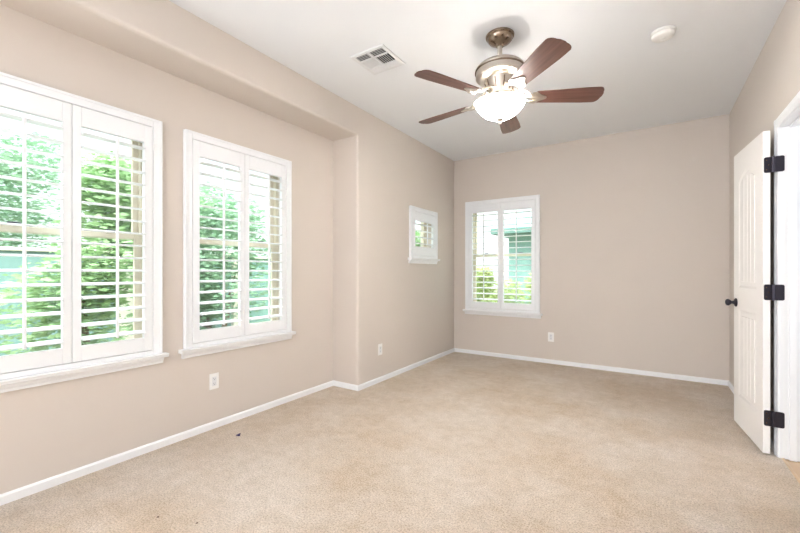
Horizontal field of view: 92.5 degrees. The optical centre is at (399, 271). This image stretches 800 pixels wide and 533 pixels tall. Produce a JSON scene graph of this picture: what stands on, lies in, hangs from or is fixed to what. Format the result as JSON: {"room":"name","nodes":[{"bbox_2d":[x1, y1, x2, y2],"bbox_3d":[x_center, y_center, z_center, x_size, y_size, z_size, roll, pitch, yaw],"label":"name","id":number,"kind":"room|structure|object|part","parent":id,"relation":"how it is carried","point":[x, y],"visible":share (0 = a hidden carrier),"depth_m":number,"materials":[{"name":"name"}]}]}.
{"room":"empty bedroom","nodes":[
{"label":"empty bedroom","id":0,"kind":"room"},
{"bbox_2d":[0,4,332,493],"bbox_3d":[-2.552,-0.050,1.152,0.160,2.643,6.662,0,0,33],"label":"wall","id":1,"kind":"structure","parent":0,"point":[49,430],"depth_m":2.55,"materials":[{"name":"beige paint"}]},
{"bbox_2d":[0,140,141,338],"bbox_3d":[-1.910,-0.213,2.177,0.075,1.428,0.828,0,0,33],"label":"window","id":2,"kind":"structure","parent":1,"relation":"in","point":[135,165],"depth_m":2.48,"materials":[{"name":"beige plastic"}]},
{"bbox_3d":[-1.930,-0.550,2.190,0.022,0.690,0.764,0,0,33],"label":"sash","id":3,"kind":"part","parent":2,"relation":"part of","materials":[{"name":"beige plastic"}]},
{"bbox_3d":[-1.908,0.114,2.176,0.022,0.710,0.764,0,0,33],"label":"sash","id":4,"kind":"part","parent":2,"relation":"part of","materials":[{"name":"glass"}]},
{"bbox_2d":[0,72,168,392],"bbox_3d":[-1.810,-0.190,2.112,0.103,1.574,0.988,0,0,33],"label":"plantation shutter","id":5,"kind":"object","parent":2,"relation":"attached to","point":[73,360],"visible":1,"depth_m":2.13,"materials":[{"name":"white paint"}]},
{"bbox_3d":[-1.884,-0.202,1.921,0.019,1.184,0.013,0,0,33],"label":"tilt rod","id":6,"kind":"part","parent":5,"relation":"part of","materials":[{"name":"white paint"}]},
{"bbox_3d":[-1.928,-0.211,1.944,0.028,1.422,0.408,0,0,33],"label":"shutter panel","id":7,"kind":"part","parent":5,"relation":"part of","materials":[{"name":"white paint"}]},
{"bbox_3d":[-1.800,0.544,2.106,0.057,0.026,0.988,0,0,33],"label":"sill","id":8,"kind":"part","parent":5,"relation":"part of","materials":[{"name":"white paint"}]},
{"bbox_3d":[-1.704,-0.211,2.288,0.028,1.422,0.408,0,0,33],"label":"shutter panel","id":9,"kind":"part","parent":5,"relation":"part of","materials":[{"name":"white paint"}]},
{"bbox_3d":[-1.665,-0.202,2.256,0.019,1.184,0.013,0,0,33],"label":"tilt rod","id":10,"kind":"part","parent":5,"relation":"part of","materials":[{"name":"white paint"}]},
{"bbox_3d":[-1.919,-0.213,2.183,0.055,1.428,0.828,0,0,33],"label":"frame","id":11,"kind":"part","parent":2,"relation":"part of","materials":[{"name":"beige plastic"}]},
{"bbox_2d":[0,380,332,505],"bbox_3d":[-2.441,1.126,1.164,0.013,0.051,6.482,0,0,33],"label":"baseboard","id":12,"kind":"structure","parent":1,"relation":"attached to","point":[33,488],"depth_m":2.39,"materials":[{"name":"white paint"}]},
{"bbox_2d":[209,372,218,389],"bbox_3d":[-1.366,0.805,2.817,0.008,0.116,0.072,0,0,33],"label":"wall outlet","id":13,"kind":"object","parent":1,"relation":"attached to","point":[213,378],"visible":1,"depth_m":2.81,"materials":[{"name":"white plastic"}]},
{"bbox_2d":[212,376,216,385],"bbox_3d":[-1.364,0.805,2.816,0.002,0.067,0.034,0,0,33],"label":"receptacle","id":14,"kind":"object","parent":13,"relation":"attached to","point":[214,378],"depth_m":2.81,"materials":[{"name":"white plastic"}]},
{"bbox_2d":[200,175,277,320],"bbox_3d":[-1.324,-0.213,3.076,0.075,1.428,0.828,0,0,33],"label":"window","id":15,"kind":"structure","parent":1,"relation":"in","point":[274,221],"depth_m":3.38,"materials":[{"name":"beige plastic"}]},
{"bbox_2d":[178,129,295,358],"bbox_3d":[-1.224,-0.190,3.011,0.103,1.574,0.988,0,0,33],"label":"plantation shutter","id":16,"kind":"object","parent":15,"relation":"attached to","point":[196,342],"visible":1,"depth_m":2.94,"materials":[{"name":"white paint"}]},
{"bbox_3d":[-1.342,-0.211,2.843,0.028,1.422,0.408,0,0,33],"label":"shutter panel","id":17,"kind":"part","parent":16,"relation":"part of","materials":[{"name":"white paint"}]},
{"bbox_3d":[-1.298,-0.202,2.820,0.019,1.184,0.013,0,0,33],"label":"tilt rod","id":18,"kind":"part","parent":16,"relation":"part of","materials":[{"name":"white paint"}]},
{"bbox_3d":[-1.214,0.544,3.004,0.057,0.026,0.988,0,0,33],"label":"sill","id":19,"kind":"part","parent":16,"relation":"part of","materials":[{"name":"white paint"}]},
{"bbox_3d":[-1.118,-0.211,3.187,0.028,1.422,0.408,0,0,33],"label":"shutter panel","id":20,"kind":"part","parent":16,"relation":"part of","materials":[{"name":"white paint"}]},
{"bbox_3d":[-1.079,-0.202,3.155,0.019,1.184,0.013,0,0,33],"label":"tilt rod","id":21,"kind":"part","parent":16,"relation":"part of","materials":[{"name":"white paint"}]},
{"bbox_3d":[-1.322,0.114,3.075,0.022,0.710,0.764,0,0,33],"label":"sash","id":22,"kind":"part","parent":15,"relation":"part of","materials":[{"name":"beige plastic"}]},
{"bbox_3d":[-1.344,-0.550,3.089,0.022,0.690,0.764,0,0,33],"label":"sash","id":23,"kind":"part","parent":15,"relation":"part of","materials":[{"name":"beige plastic"}]},
{"bbox_3d":[-1.332,-0.213,3.082,0.055,1.428,0.828,0,0,33],"label":"frame","id":24,"kind":"part","parent":15,"relation":"part of","materials":[{"name":"beige plastic"}]},
{"bbox_2d":[0,0,453,384],"bbox_3d":[-1.785,-0.160,2.033,0.482,2.863,8.975,0,0,33],"label":"wall","id":25,"kind":"structure","parent":0,"point":[380,171],"depth_m":3.79,"materials":[{"name":"beige paint"}]},
{"bbox_2d":[333,380,358,390],"bbox_3d":[-0.539,1.126,3.785,0.335,0.051,0.013,0,0,33],"label":"baseboard","id":26,"kind":"structure","parent":25,"relation":"attached to","point":[335,383],"depth_m":3.77,"materials":[{"name":"white paint"}]},
{"bbox_2d":[378,343,381,354],"bbox_3d":[-0.206,0.813,4.005,0.008,0.116,0.072,0,0,33],"label":"wall outlet","id":27,"kind":"object","parent":25,"relation":"attached to","point":[379,345],"visible":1,"depth_m":4.00,"materials":[{"name":"white plastic"}]},
{"bbox_2d":[359,348,454,390],"bbox_3d":[0.193,1.126,4.612,0.013,0.051,2.173,0,0,33],"label":"baseboard","id":28,"kind":"structure","parent":25,"relation":"attached to","point":[407,368],"depth_m":4.35,"materials":[{"name":"white paint"}]},
{"bbox_2d":[415,222,426,255],"bbox_3d":[0.180,-0.459,4.838,0.055,0.530,0.565,0,0,33],"label":"window","id":29,"kind":"structure","parent":25,"relation":"in","point":[424,228],"depth_m":5.03,"materials":[{"name":"beige plastic"}]},
{"bbox_3d":[0.183,-0.459,4.835,0.022,0.466,0.501,0,0,33],"label":"sash","id":30,"kind":"part","parent":29,"relation":"part of","materials":[{"name":"beige plastic"}]},
{"bbox_2d":[408,205,439,263],"bbox_3d":[0.301,-0.436,4.758,0.103,0.676,0.725,0,0,33],"label":"plantation shutter","id":31,"kind":"object","parent":25,"relation":"attached to","point":[423,254],"visible":1,"depth_m":4.72,"materials":[{"name":"white paint"}]},
{"bbox_3d":[0.311,-0.151,4.752,0.058,0.026,0.725,0,0,33],"label":"sill","id":32,"kind":"part","parent":31,"relation":"part of","materials":[{"name":"white paint"}]},
{"bbox_3d":[0.295,-0.457,4.763,0.028,0.524,0.555,0,0,33],"label":"shutter panel","id":33,"kind":"part","parent":31,"relation":"part of","materials":[{"name":"white paint"}]},
{"bbox_2d":[0,352,799,532],"bbox_3d":[0.044,1.211,0.840,5.087,0.120,9.055,0,0,33],"label":"floor","id":34,"kind":"structure","parent":0,"point":[455,442],"depth_m":2.24,"materials":[{"name":"beige carpet"}]},
{"bbox_2d":[782,458,799,483],"bbox_3d":[2.188,1.151,2.095,0.024,0.008,0.625,0,0,33],"label":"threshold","id":35,"kind":"structure","parent":34,"relation":"on","point":[783,459],"depth_m":2.22,"materials":[{"name":"wood"}]},
{"bbox_2d":[169,0,786,160],"bbox_3d":[0.119,-1.692,0.791,5.409,0.200,9.355,0,0,33],"label":"ceiling","id":36,"kind":"structure","parent":0,"point":[700,72],"depth_m":2.78,"materials":[{"name":"white paint"}]},
{"bbox_2d":[350,44,405,74],"bbox_3d":[-0.164,-1.584,2.883,0.300,0.016,0.300,0,0,33],"label":"ceiling vent","id":37,"kind":"object","parent":36,"relation":"in","point":[378,59],"visible":1,"depth_m":2.87,"materials":[{"name":"white metal"}]},
{"bbox_2d":[414,27,603,133],"bbox_3d":[0.660,-1.293,2.615,1.259,0.597,1.265,0,0,33],"label":"ceiling fan","id":38,"kind":"object","parent":36,"relation":"hanging from","point":[498,74],"visible":1,"depth_m":2.49,"materials":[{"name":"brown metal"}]},
{"bbox_3d":[0.340,-1.167,2.869,0.445,0.006,0.150,0,12,41],"label":"blade","id":39,"kind":"part","parent":38,"relation":"part of","materials":[{"name":"brown wood"}]},
{"bbox_3d":[0.294,-1.167,2.352,0.445,0.006,0.150,0,12,-31],"label":"blade","id":40,"kind":"part","parent":38,"relation":"part of","materials":[{"name":"brown wood"}]},
{"bbox_3d":[0.673,-1.081,2.580,0.322,0.111,0.322,0,0,33],"label":"lamp shade","id":41,"kind":"part","parent":38,"relation":"part of","materials":[{"name":"white glass"}]},
{"bbox_3d":[0.845,-1.167,2.986,0.150,0.006,0.445,-13,-5,22],"label":"blade","id":42,"kind":"part","parent":38,"relation":"part of","materials":[{"name":"brown wood"}]},
{"bbox_3d":[0.772,-1.167,2.149,0.150,0.006,0.445,12,-3,-13],"label":"blade","id":43,"kind":"part","parent":38,"relation":"part of","materials":[{"name":"brown wood"}]},
{"bbox_3d":[1.112,-1.167,2.541,0.445,0.006,0.150,0,-12,5],"label":"blade","id":44,"kind":"part","parent":38,"relation":"part of","materials":[{"name":"brown wood"}]},
{"bbox_2d":[650,25,676,42],"bbox_3d":[1.749,-1.570,2.548,0.146,0.044,0.146,0,0,33],"label":"smoke detector","id":45,"kind":"object","parent":36,"relation":"attached to","point":[662,34],"visible":1,"depth_m":2.52,"materials":[{"name":"white plastic"}]},
{"bbox_2d":[454,114,728,380],"bbox_3d":[2.218,-0.160,4.684,3.347,2.863,0.160,0,0,33],"label":"wall","id":46,"kind":"structure","parent":0,"point":[634,225],"depth_m":4.38,"materials":[{"name":"beige paint"}]},
{"bbox_2d":[473,213,530,300],"bbox_3d":[1.415,-0.213,5.235,0.912,1.428,0.075,0,0,33],"label":"window","id":47,"kind":"structure","parent":46,"relation":"in","point":[474,214],"depth_m":5.45,"materials":[{"name":"beige plastic"}]},
{"bbox_3d":[1.420,-0.213,5.243,0.912,1.428,0.055,0,0,33],"label":"frame","id":48,"kind":"part","parent":47,"relation":"part of","materials":[{"name":"beige plastic"}]},
{"bbox_3d":[1.428,-0.550,5.255,0.848,0.690,0.022,0,0,33],"label":"sash","id":49,"kind":"part","parent":47,"relation":"part of","materials":[{"name":"beige plastic"}]},
{"bbox_2d":[462,194,542,318],"bbox_3d":[1.349,-0.190,5.135,1.072,1.574,0.103,0,0,33],"label":"plantation shutter","id":50,"kind":"object","parent":47,"relation":"attached to","point":[532,202],"visible":1,"depth_m":5.11,"materials":[{"name":"white paint"}]},
{"bbox_3d":[1.141,-0.202,5.220,0.013,1.184,0.019,0,0,33],"label":"tilt rod","id":51,"kind":"part","parent":50,"relation":"part of","materials":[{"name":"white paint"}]},
{"bbox_3d":[1.164,-0.211,5.264,0.450,1.422,0.028,0,0,33],"label":"shutter panel","id":52,"kind":"part","parent":50,"relation":"part of","materials":[{"name":"white paint"}]},
{"bbox_3d":[1.343,0.544,5.125,1.072,0.026,0.057,0,0,33],"label":"sill","id":53,"kind":"part","parent":50,"relation":"part of","materials":[{"name":"white paint"}]},
{"bbox_3d":[1.512,-0.202,4.978,0.013,1.184,0.019,0,0,33],"label":"tilt rod","id":54,"kind":"part","parent":50,"relation":"part of","materials":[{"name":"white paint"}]},
{"bbox_3d":[1.543,-0.211,5.017,0.450,1.422,0.028,0,0,33],"label":"shutter panel","id":55,"kind":"part","parent":50,"relation":"part of","materials":[{"name":"white paint"}]},
{"bbox_3d":[1.413,0.114,5.233,0.848,0.710,0.022,0,0,33],"label":"sash","id":56,"kind":"part","parent":47,"relation":"part of","materials":[{"name":"beige plastic"}]},
{"bbox_2d":[548,332,553,341],"bbox_3d":[1.890,0.819,4.798,0.072,0.116,0.008,0,0,33],"label":"wall outlet","id":57,"kind":"object","parent":46,"relation":"attached to","point":[550,334],"visible":1,"depth_m":4.80,"materials":[{"name":"white plastic"}]},
{"bbox_2d":[454,348,727,385],"bbox_3d":[2.049,1.126,4.691,3.037,0.051,0.013,0,0,33],"label":"baseboard","id":58,"kind":"structure","parent":46,"relation":"attached to","point":[550,361],"depth_m":4.48,"materials":[{"name":"white paint"}]},
{"bbox_2d":[729,0,799,440],"bbox_3d":[0.972,-0.160,0.145,0.125,2.863,8.825,0,0,33],"label":"wall","id":59,"kind":"structure","parent":0,"point":[773,81],"depth_m":2.57,"materials":[{"name":"beige paint"}]},
{"bbox_2d":[725,131,774,453],"bbox_3d":[2.430,0.128,2.660,0.141,2.018,0.620,0,0,26],"label":"door","id":60,"kind":"structure","parent":59,"relation":"in","point":[753,165],"depth_m":2.56,"materials":[{"name":"white paint"}]},
{"bbox_3d":[2.493,0.232,2.910,0.035,0.052,0.052,0,0,28],"label":"door knob","id":61,"kind":"part","parent":60,"relation":"part of","materials":[{"name":"brown metal"}]},
{"bbox_3d":[2.424,-0.303,2.672,0.006,0.840,0.374,0,0,28],"label":"panel moulding","id":62,"kind":"part","parent":60,"relation":"part of","materials":[{"name":"white paint"}]},
{"bbox_3d":[2.424,0.597,2.672,0.006,0.640,0.374,0,0,28],"label":"panel moulding","id":63,"kind":"part","parent":60,"relation":"part of","materials":[{"name":"white paint"}]},
{"bbox_3d":[2.425,-0.303,2.672,0.005,0.750,0.279,0,0,28],"label":"planked panel","id":64,"kind":"part","parent":60,"relation":"part of","materials":[{"name":"white wood"}]},
{"bbox_3d":[2.425,0.597,2.672,0.005,0.550,0.279,0,0,28],"label":"planked panel","id":65,"kind":"part","parent":60,"relation":"part of","materials":[{"name":"white wood"}]},
{"bbox_3d":[2.437,0.128,2.666,0.023,2.018,0.604,0,0,28],"label":"door","id":66,"kind":"part","parent":60,"relation":"part of","materials":[{"name":"white paint"}]},
{"bbox_2d":[728,381,773,451],"bbox_3d":[2.846,1.126,3.144,0.013,0.051,1.733,0,0,33],"label":"baseboard","id":67,"kind":"structure","parent":59,"relation":"attached to","point":[730,385],"depth_m":2.53,"materials":[{"name":"white paint"}]},
{"bbox_2d":[774,91,799,461],"bbox_3d":[2.223,0.100,2.071,0.166,2.102,0.749,0,0,33],"label":"trim","id":68,"kind":"structure","parent":59,"relation":"attached to","point":[787,124],"depth_m":2.35,"materials":[{"name":"white paint"}]},
{"label":"outside","id":69,"kind":"structure","parent":0,"visible":0},
{"bbox_3d":[-1.528,1.476,14.130,42.000,0.150,46.000,0,0,33],"label":"ground","id":70,"kind":"structure","parent":69,"visible":0},
{"bbox_2d":[0,127,60,247],"bbox_3d":[-8.016,-0.528,7.681,2.434,4.673,3.402,0,0,-31],"label":"tree","id":71,"kind":"object","parent":70,"relation":"on","point":[4,168],"visible":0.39,"depth_m":7.73,"materials":[{"name":"green plant"}]},
{"bbox_2d":[0,150,132,354],"bbox_3d":[-4.469,-0.270,5.680,1.945,3.497,2.352,0,0,7],"label":"tree","id":72,"kind":"object","parent":70,"relation":"on","point":[89,196],"visible":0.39,"depth_m":5.31,"materials":[{"name":"green plant"}]},
{"bbox_2d":[0,247,270,355],"bbox_3d":[-6.445,0.451,6.592,0.400,1.900,16.000,0,0,33],"label":"wall","id":73,"kind":"structure","parent":70,"relation":"on","point":[6,262],"depth_m":6.71,"materials":[{"name":"teal paint"}]},
{"bbox_2d":[121,186,237,253],"bbox_3d":[-5.864,-0.579,10.566,2.826,4.329,3.067,0,0,33],"label":"tree","id":74,"kind":"object","parent":70,"relation":"on","point":[202,201],"visible":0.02,"depth_m":10.73,"materials":[{"name":"green plant"}]},
{"bbox_2d":[200,181,270,329],"bbox_3d":[-3.875,-0.241,8.129,2.285,3.486,1.985,0,0,33],"label":"tree","id":75,"kind":"object","parent":70,"relation":"on","point":[210,212],"visible":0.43,"depth_m":8.02,"materials":[{"name":"green plant"}]},
{"bbox_2d":[491,212,530,303],"bbox_3d":[8.931,-0.549,13.874,9.200,3.900,6.900,0,0,33],"label":"neighbor house","id":76,"kind":"structure","parent":70,"relation":"on","point":[528,214],"depth_m":13.39,"materials":[{"name":"teal paint"}]},
{"bbox_3d":[2.338,1.386,9.074,12.000,0.030,5.245,0,0,33],"label":"lawn","id":77,"kind":"structure","parent":70,"relation":"on","visible":0},
{"bbox_2d":[415,229,419,246],"bbox_3d":[0.367,0.173,10.839,2.095,2.714,1.912,0,0,33],"label":"tree","id":78,"kind":"object","parent":77,"relation":"on","point":[417,240],"visible":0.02,"depth_m":10.49,"materials":[{"name":"green plant"}]},
{"bbox_2d":[477,266,489,301],"bbox_3d":[1.938,0.479,10.431,1.188,1.869,1.003,0,0,33],"label":"shrub","id":79,"kind":"object","parent":77,"relation":"on","point":[477,266],"visible":0.03,"depth_m":10.22,"materials":[{"name":"green plant"}]},
{"bbox_2d":[477,266,524,302],"bbox_3d":[2.349,0.653,9.216,1.318,1.639,1.009,0,0,13],"label":"shrub","id":80,"kind":"object","parent":77,"relation":"on","point":[480,279],"visible":0.34,"depth_m":9.27,"materials":[{"name":"green plant"}]},
{"bbox_2d":[520,273,530,303],"bbox_3d":[3.227,0.771,8.569,1.172,1.616,1.006,0,0,-13],"label":"shrub","id":81,"kind":"object","parent":77,"relation":"on","point":[526,285],"visible":0.05,"depth_m":8.48,"materials":[{"name":"green plant"}]}
]}

